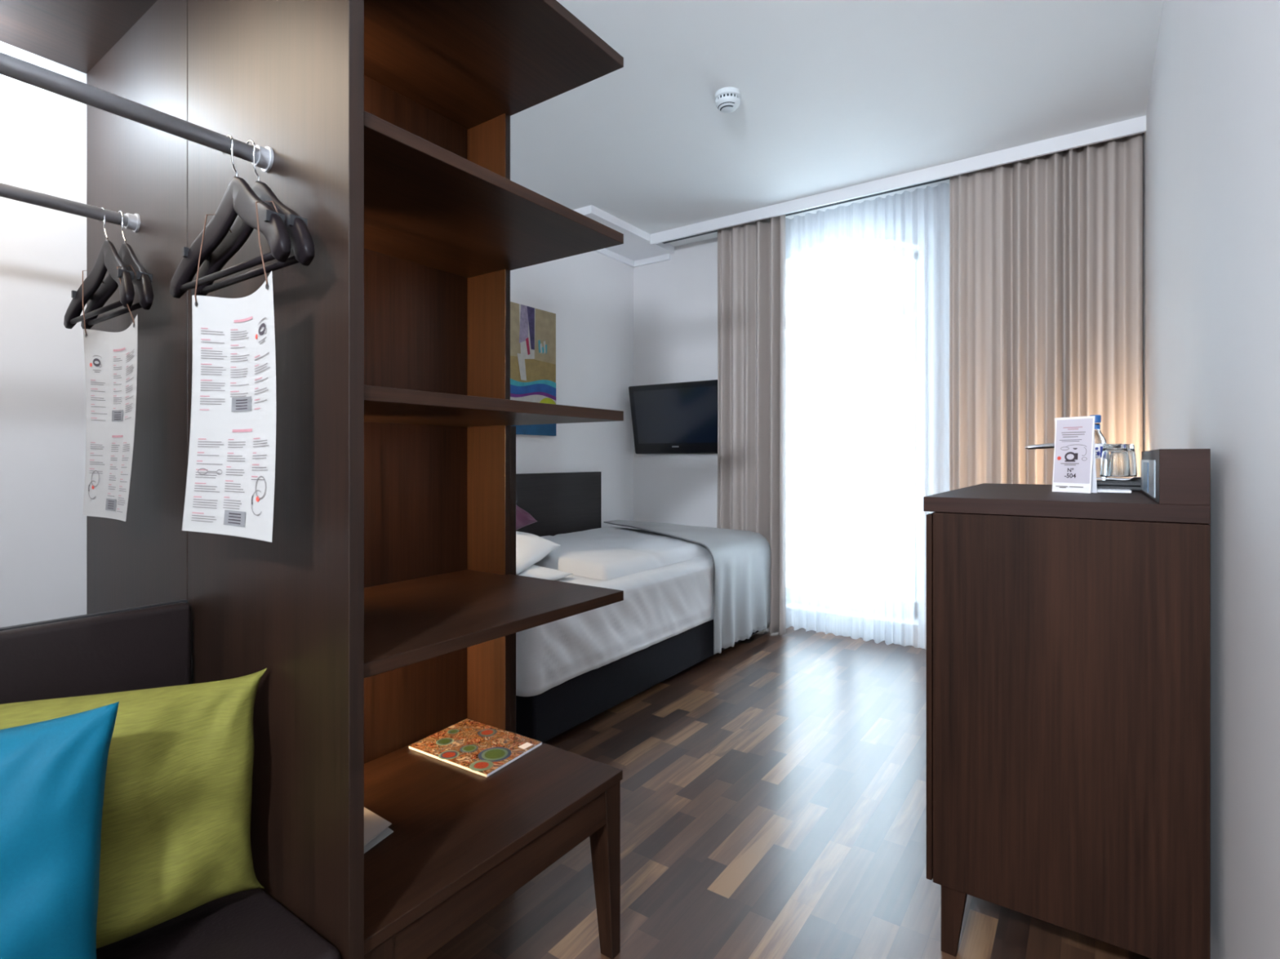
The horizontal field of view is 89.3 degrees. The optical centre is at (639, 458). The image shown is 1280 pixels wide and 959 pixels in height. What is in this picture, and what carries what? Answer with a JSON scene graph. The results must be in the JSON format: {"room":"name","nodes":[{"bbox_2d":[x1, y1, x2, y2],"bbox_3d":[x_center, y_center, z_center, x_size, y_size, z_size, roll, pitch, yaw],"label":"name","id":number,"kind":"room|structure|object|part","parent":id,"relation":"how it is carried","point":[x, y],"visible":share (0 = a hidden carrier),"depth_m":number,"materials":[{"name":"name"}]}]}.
{"room":"hotel room","nodes":[
{"label":"hotel room","id":0,"kind":"room"},
{"bbox_2d":[0,40,86,627],"bbox_3d":[-2.278,-0.250,0.627,0.150,2.900,2.710,0,0,35],"label":"wall","id":1,"kind":"structure","parent":0,"point":[43,132],"depth_m":1.62,"materials":[{"name":"grey paint"}]},
{"bbox_2d":[510,251,633,528],"bbox_3d":[-1.223,-0.250,3.899,0.150,2.900,3.860,0,0,35],"label":"wall","id":2,"kind":"structure","parent":0,"point":[590,295],"depth_m":4.98,"materials":[{"name":"paint"}]},
{"bbox_2d":[510,302,555,435],"bbox_3d":[-0.791,-0.594,4.353,0.033,0.869,0.640,0,0,35],"label":"picture","id":3,"kind":"object","parent":2,"relation":"attached to","point":[532,330],"visible":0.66,"depth_m":4.42},
{"bbox_2d":[515,471,601,537],"bbox_3d":[-0.955,0.502,4.109,0.038,0.796,2.232,0,0,35],"label":"headboard","id":4,"kind":"object","parent":2,"relation":"attached to","point":[560,503],"visible":0.24,"depth_m":4.63,"materials":[{"name":"black leather"}]},
{"bbox_2d":[573,204,674,261],"bbox_3d":[-0.189,-1.673,4.890,0.405,0.055,1.050,0,0,35],"label":"trim","id":5,"kind":"structure","parent":2,"relation":"attached to","point":[636,246],"depth_m":4.89,"materials":[{"name":"white paint"}]},
{"bbox_2d":[593,248,670,267],"bbox_3d":[-0.206,-1.623,4.901,0.365,0.045,1.050,0,0,35],"label":"trim","id":6,"kind":"structure","parent":2,"relation":"attached to","point":[606,252],"depth_m":5.26,"materials":[{"name":"white paint"}]},
{"bbox_2d":[633,237,717,529],"bbox_3d":[1.414,-0.250,4.590,3.675,2.900,0.300,0,0,35],"label":"wall","id":7,"kind":"structure","parent":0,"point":[675,300],"depth_m":5.19,"materials":[{"name":"paint"}]},
{"bbox_2d":[628,379,717,453],"bbox_3d":[0.297,-0.310,5.091,0.850,0.550,0.163,0,0,35],"label":"television","id":8,"kind":"object","parent":7,"relation":"attached to","point":[672,418],"visible":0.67,"depth_m":5.06,"materials":[{"name":"black plastic"}]},
{"bbox_2d":[426,626,1151,958],"bbox_3d":[-0.472,1.250,1.900,3.775,0.100,6.970,0,0,35],"label":"floor","id":9,"kind":"structure","parent":0,"point":[773,786],"depth_m":2.08,"materials":[{"name":"brown wood"}]},
{"bbox_2d":[0,599,341,958],"bbox_3d":[-1.159,0.744,0.484,0.591,0.912,1.642,0,0,35],"label":"seat","id":10,"kind":"object","parent":9,"relation":"on","point":[147,646],"visible":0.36,"depth_m":1.10,"materials":[{"name":"brown leather"}]},
{"bbox_2d":[0,702,119,958],"bbox_3d":[-0.878,0.530,0.744,0.430,0.397,0.179,0,0,-31],"label":"cushion","id":11,"kind":"object","parent":10,"relation":"on","point":[53,771],"visible":1,"depth_m":0.81,"materials":[{"name":"blue fabric"}]},
{"bbox_3d":[-1.376,0.579,0.634,0.033,0.582,1.638,0,0,35],"label":"backrest","id":12,"kind":"part","parent":10,"relation":"part of","materials":[{"name":"brown leather"}]},
{"bbox_2d":[0,668,266,948],"bbox_3d":[-0.828,0.528,0.961,0.485,0.406,0.187,0,0,-35],"label":"cushion","id":13,"kind":"object","parent":10,"relation":"on","point":[175,841],"visible":0.7,"depth_m":0.99,"materials":[{"name":"fabric"}]},
{"bbox_2d":[96,888,341,958],"bbox_3d":[-1.140,0.807,0.471,0.544,0.126,1.642,0,0,35],"label":"seat cushion","id":14,"kind":"object","parent":10,"relation":"on","point":[250,924],"depth_m":1.01,"materials":[{"name":"brown leather"}]},
{"bbox_2d":[0,0,623,958],"bbox_3d":[-1.211,0.087,0.954,1.218,2.226,2.411,0,0,35],"label":"shelf unit","id":15,"kind":"object","parent":9,"relation":"on","point":[385,606],"visible":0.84,"depth_m":1.36,"materials":[{"name":"wood"}]},
{"bbox_3d":[-1.627,-0.539,0.809,0.027,0.027,1.647,0,0,35],"label":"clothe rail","id":16,"kind":"part","parent":15,"relation":"part of","materials":[{"name":"metal"}]},
{"bbox_2d":[63,207,134,328],"bbox_3d":[-1.173,-0.429,1.410,0.408,0.254,0.033,0,0,35],"label":"hanger","id":17,"kind":"object","parent":15,"relation":"hanging from","point":[108,259],"visible":0.97,"depth_m":1.42,"materials":[{"name":"black plastic"}]},
{"bbox_2d":[82,265,137,521],"bbox_3d":[-1.107,-0.151,1.372,0.333,0.557,0.044,0,0,35],"label":"sheet","id":18,"kind":"object","parent":17,"relation":"hanging from","point":[110,357],"visible":1,"depth_m":1.39,"materials":[{"name":"grey paper"}]},
{"bbox_3d":[-1.237,-0.350,1.453,0.029,0.159,0.057,0,0,-7],"label":"cord","id":19,"kind":"part","parent":18,"relation":"part of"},
{"bbox_3d":[-1.026,-0.331,1.316,0.091,0.139,0.040,0,0,35],"label":"cord","id":20,"kind":"part","parent":18,"relation":"part of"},
{"bbox_2d":[80,210,153,328],"bbox_3d":[-1.148,-0.429,1.428,0.408,0.254,0.033,0,0,35],"label":"hanger","id":21,"kind":"object","parent":15,"relation":"hanging from","point":[143,280],"visible":0.87,"depth_m":1.42,"materials":[{"name":"black plastic"}]},
{"bbox_3d":[-1.125,-0.522,0.457,0.027,0.027,1.647,0,0,35],"label":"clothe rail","id":22,"kind":"part","parent":15,"relation":"part of","materials":[{"name":"metal"}]},
{"bbox_3d":[-1.177,0.087,1.517,0.626,2.226,0.025,0,0,35],"label":"panel","id":23,"kind":"part","parent":15,"relation":"part of","materials":[{"name":"brown wood"}]},
{"bbox_2d":[168,134,291,298],"bbox_3d":[-0.666,-0.412,1.052,0.408,0.254,0.033,0,0,35],"label":"hanger","id":24,"kind":"object","parent":15,"relation":"hanging from","point":[239,198],"visible":0.91,"depth_m":1.06,"materials":[{"name":"black plastic"}]},
{"bbox_2d":[182,200,278,542],"bbox_3d":[-0.644,-0.146,1.038,0.277,0.539,0.056,0,0,35],"label":"sheet","id":25,"kind":"object","parent":24,"relation":"hanging from","point":[231,473],"visible":0.99,"depth_m":1.04,"materials":[{"name":"grey paper"}]},
{"bbox_3d":[-0.718,-0.336,1.091,0.054,0.159,0.005,0,0,-44],"label":"cord","id":26,"kind":"part","parent":25,"relation":"part of","materials":[{"name":"brown fabric"}]},
{"bbox_3d":[-0.557,-0.326,0.984,0.040,0.142,0.042,0,0,35],"label":"cord","id":27,"kind":"part","parent":25,"relation":"part of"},
{"bbox_2d":[190,139,315,296],"bbox_3d":[-0.641,-0.412,1.070,0.408,0.254,0.033,0,0,35],"label":"hanger","id":28,"kind":"object","parent":15,"relation":"hanging from","point":[303,246],"visible":0.66,"depth_m":1.06,"materials":[{"name":"black plastic"}]},
{"bbox_3d":[-0.677,0.087,1.167,0.588,2.226,0.025,0,0,35],"label":"panel","id":29,"kind":"part","parent":15,"relation":"part of","materials":[{"name":"brown wood"}]},
{"bbox_3d":[-0.700,0.112,1.608,0.018,2.176,0.671,0,0,35],"label":"panel","id":30,"kind":"part","parent":15,"relation":"part of","materials":[{"name":"brown wood"}]},
{"bbox_3d":[-0.438,0.123,1.845,0.175,2.153,0.019,0,0,35],"label":"panel","id":31,"kind":"part","parent":15,"relation":"part of","materials":[{"name":"brown wood"}]},
{"bbox_3d":[-0.462,0.334,1.453,0.549,0.024,0.690,0,0,35],"label":"shelf","id":32,"kind":"part","parent":15,"relation":"part of","materials":[{"name":"brown wood"}]},
{"bbox_3d":[-0.462,-0.103,1.453,0.549,0.024,0.690,0,0,35],"label":"shelf","id":33,"kind":"part","parent":15,"relation":"part of","materials":[{"name":"brown wood"}]},
{"bbox_3d":[-0.462,-0.534,1.453,0.549,0.024,0.690,0,0,35],"label":"shelf","id":34,"kind":"part","parent":15,"relation":"part of","materials":[{"name":"brown wood"}]},
{"bbox_3d":[-0.462,-0.964,1.453,0.549,0.024,0.690,0,0,35],"label":"shelf","id":35,"kind":"part","parent":15,"relation":"part of","materials":[{"name":"brown wood"}]},
{"bbox_2d":[364,731,622,958],"bbox_3d":[-0.462,0.980,1.454,0.546,0.441,0.688,0,0,35],"label":"table","id":36,"kind":"object","parent":9,"relation":"on","point":[462,842],"visible":0.54,"depth_m":1.37,"materials":[{"name":"brown wood"}]},
{"bbox_2d":[364,807,393,853],"bbox_3d":[-0.595,0.751,1.292,0.204,0.015,0.172,0,0,35],"label":"book","id":37,"kind":"object","parent":36,"relation":"on","point":[376,829],"visible":0.21,"depth_m":1.31,"materials":[{"name":"white paper"}]},
{"bbox_3d":[-0.447,0.991,1.063,0.067,0.418,0.057,0,0,35],"label":"leg","id":38,"kind":"part","parent":36,"relation":"part of","materials":[{"name":"brown wood"}]},
{"bbox_2d":[408,719,542,777],"bbox_3d":[-0.432,0.755,1.706,0.301,0.008,0.217,0,0,35],"label":"magazine","id":39,"kind":"object","parent":36,"relation":"on","point":[482,749],"visible":1,"depth_m":1.69,"materials":[{"name":"multicoloured paper"}]},
{"bbox_3d":[-0.091,0.991,1.571,0.067,0.418,0.057,0,0,35],"label":"leg","id":40,"kind":"part","parent":36,"relation":"part of","materials":[{"name":"brown wood"}]},
{"bbox_2d":[515,554,759,742],"bbox_3d":[-0.322,0.889,3.816,1.321,0.622,2.240,0,0,35],"label":"bed","id":41,"kind":"object","parent":9,"relation":"on","point":[571,670],"visible":0.45,"depth_m":3.00,"materials":[{"name":"white fabric"}]},
{"bbox_2d":[515,564,572,580],"bbox_3d":[-0.781,0.556,3.180,0.973,0.104,0.450,0,0,35],"label":"pillow","id":42,"kind":"object","parent":41,"relation":"on","point":[535,571],"visible":0.11,"depth_m":3.03,"materials":[{"name":"white fabric"}]},
{"bbox_2d":[515,531,560,574],"bbox_3d":[-0.742,0.460,3.359,0.870,0.178,0.609,0,0,35],"label":"pillow","id":43,"kind":"object","parent":42,"relation":"on","point":[531,548],"visible":0.27,"depth_m":3.25,"materials":[{"name":"white fabric"}]},
{"bbox_2d":[515,504,537,530],"bbox_3d":[-0.855,0.344,4.015,0.131,0.265,0.635,0,0,35],"label":"cushion","id":44,"kind":"object","parent":43,"relation":"on","point":[523,518],"visible":0.19,"depth_m":4.11,"materials":[{"name":"fabric"}]},
{"bbox_2d":[533,527,710,581],"bbox_3d":[-0.199,0.548,4.036,1.160,0.073,1.540,0,0,35],"label":"duvet","id":45,"kind":"object","parent":41,"relation":"on","point":[604,553],"visible":0.73,"depth_m":3.65,"materials":[{"name":"white fabric"}]},
{"bbox_2d":[603,520,770,653],"bbox_3d":[0.137,0.804,4.408,1.310,0.645,0.804,0,0,35],"label":"throw blanket","id":46,"kind":"object","parent":45,"relation":"on","point":[741,559],"visible":1,"depth_m":4.05,"materials":[{"name":"white fabric"}]},
{"bbox_2d":[923,448,1210,958],"bbox_3d":[1.212,0.591,1.863,0.531,1.219,1.047,0,0,35],"label":"cabinet","id":47,"kind":"object","parent":9,"relation":"on","point":[1068,633],"visible":0.99,"depth_m":1.41,"materials":[{"name":"brown wood"}]},
{"bbox_3d":[0.854,0.584,1.795,0.013,0.892,0.516,0,0,35],"label":"door","id":48,"kind":"part","parent":47,"relation":"part of","materials":[{"name":"brown wood"}]},
{"bbox_3d":[0.771,1.116,1.583,0.056,0.168,0.054,0,0,35],"label":"leg","id":49,"kind":"part","parent":47,"relation":"part of","materials":[{"name":"brown wood"}]},
{"bbox_2d":[1025,443,1054,449],"bbox_3d":[1.453,0.020,2.183,0.271,0.147,0.069,0,0,13],"label":"reading lamp","id":50,"kind":"object","parent":47,"relation":"on","point":[1048,446],"visible":0.25,"depth_m":2.21,"materials":[{"name":"silver metal"}]},
{"bbox_2d":[1052,416,1097,493],"bbox_3d":[1.201,-0.010,1.792,0.037,0.208,0.107,0,0,-26],"label":"card stand","id":51,"kind":"object","parent":47,"relation":"on","point":[1074,467],"visible":1,"depth_m":1.78,"materials":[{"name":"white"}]},
{"bbox_2d":[1097,488,1131,493],"bbox_3d":[1.328,0.091,1.817,0.076,0.006,0.100,0,0,35],"label":"notepad","id":52,"kind":"object","parent":47,"relation":"on","point":[1117,491],"visible":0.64,"depth_m":1.79,"materials":[{"name":"white paper"}]},
{"bbox_2d":[1096,479,1141,491],"bbox_3d":[1.435,0.078,1.978,0.186,0.030,0.283,0,0,35],"label":"serving tray","id":53,"kind":"object","parent":47,"relation":"on","point":[1134,485],"visible":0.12,"depth_m":1.86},
{"bbox_2d":[1089,414,1106,479],"bbox_3d":[1.437,-0.028,2.046,0.061,0.217,0.062,0,0,35],"label":"water bottle","id":54,"kind":"object","parent":53,"relation":"on","point":[1100,439],"visible":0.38,"depth_m":2.02,"materials":[{"name":"clear plastic"}]},
{"bbox_2d":[1096,476,1141,479],"bbox_3d":[1.406,0.058,1.927,0.150,0.011,0.120,0,0,35],"label":"paper napkin","id":55,"kind":"object","parent":53,"relation":"on","point":[1133,477],"visible":0.67,"depth_m":1.88,"materials":[{"name":"white paper"}]},
{"bbox_2d":[1099,444,1130,477],"bbox_3d":[1.410,0.006,1.924,0.073,0.098,0.073,0,0,35],"label":"drinking glass","id":56,"kind":"object","parent":55,"relation":"on","point":[1115,463],"visible":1,"depth_m":1.90,"materials":[{"name":"clear glass"}]},
{"bbox_2d":[1127,444,1137,476],"bbox_3d":[1.475,0.006,1.982,0.073,0.098,0.073,0,0,35],"label":"drinking glass","id":57,"kind":"object","parent":53,"relation":"on","point":[1132,459],"visible":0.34,"depth_m":1.95,"materials":[{"name":"clear glass"}]},
{"bbox_3d":[1.261,0.045,1.610,0.002,0.082,0.485,0,0,35],"label":"socket plate","id":58,"kind":"part","parent":47,"relation":"part of","materials":[{"name":"silver metal"}]},
{"bbox_2d":[510,0,1163,246],"bbox_3d":[-0.472,-1.760,1.900,3.775,0.120,6.970,0,0,35],"label":"ceiling","id":59,"kind":"structure","parent":0,"point":[836,94],"depth_m":3.05,"materials":[{"name":"paint"}]},
{"bbox_2d":[714,87,741,113],"bbox_3d":[0.411,-1.663,3.028,0.124,0.075,0.124,0,0,35],"label":"smoke detector","id":60,"kind":"object","parent":59,"relation":"attached to","point":[727,100],"visible":1,"depth_m":2.99,"materials":[{"name":"white plastic"}]},
{"bbox_2d":[715,93,740,111],"bbox_3d":[0.411,-1.653,3.028,0.113,0.051,0.113,0,0,35],"label":"vent","id":61,"kind":"object","parent":60,"relation":"attached to","point":[724,101],"depth_m":2.99,"materials":[{"name":"white plastic"}]},
{"bbox_2d":[649,115,1146,244],"bbox_3d":[1.299,-1.663,4.073,2.970,0.075,0.020,0,0,35],"label":"trim","id":62,"kind":"structure","parent":59,"relation":"attached to","point":[1135,126],"depth_m":3.81,"materials":[{"name":"white paint"}]},
{"bbox_2d":[1142,0,1279,958],"bbox_3d":[0.885,-0.250,0.766,0.150,2.900,6.570,0,0,35],"label":"wall","id":63,"kind":"structure","parent":0,"point":[1211,288],"depth_m":1.26,"materials":[{"name":"paint"}]},
{"bbox_2d":[662,132,1144,244],"bbox_3d":[1.366,-1.688,4.160,2.960,0.025,0.120,0,0,35],"label":"rail","id":64,"kind":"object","parent":63,"relation":"attached to","point":[947,178],"depth_m":4.22,"materials":[{"name":"white metal"}]},
{"bbox_2d":[716,214,786,635],"bbox_3d":[0.777,-0.241,4.549,0.530,2.858,0.150,0,0,35],"label":"curtain","id":65,"kind":"object","parent":64,"relation":"hanging from","point":[752,286],"visible":0.79,"depth_m":4.52,"materials":[{"name":"beige fabric"}]},
{"bbox_2d":[785,182,949,649],"bbox_3d":[1.470,-0.243,4.205,1.181,2.854,0.080,0,0,34],"label":"sheer curtain","id":66,"kind":"object","parent":64,"relation":"hanging from","point":[867,282],"visible":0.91,"depth_m":4.20,"materials":[{"name":"white fabric"}]},
{"bbox_2d":[949,133,1143,490],"bbox_3d":[2.186,-0.241,3.545,0.906,2.858,0.152,0,0,35],"label":"curtain","id":67,"kind":"object","parent":64,"relation":"hanging from","point":[1046,251],"visible":0.62,"depth_m":3.54,"materials":[{"name":"beige fabric"}]}
]}

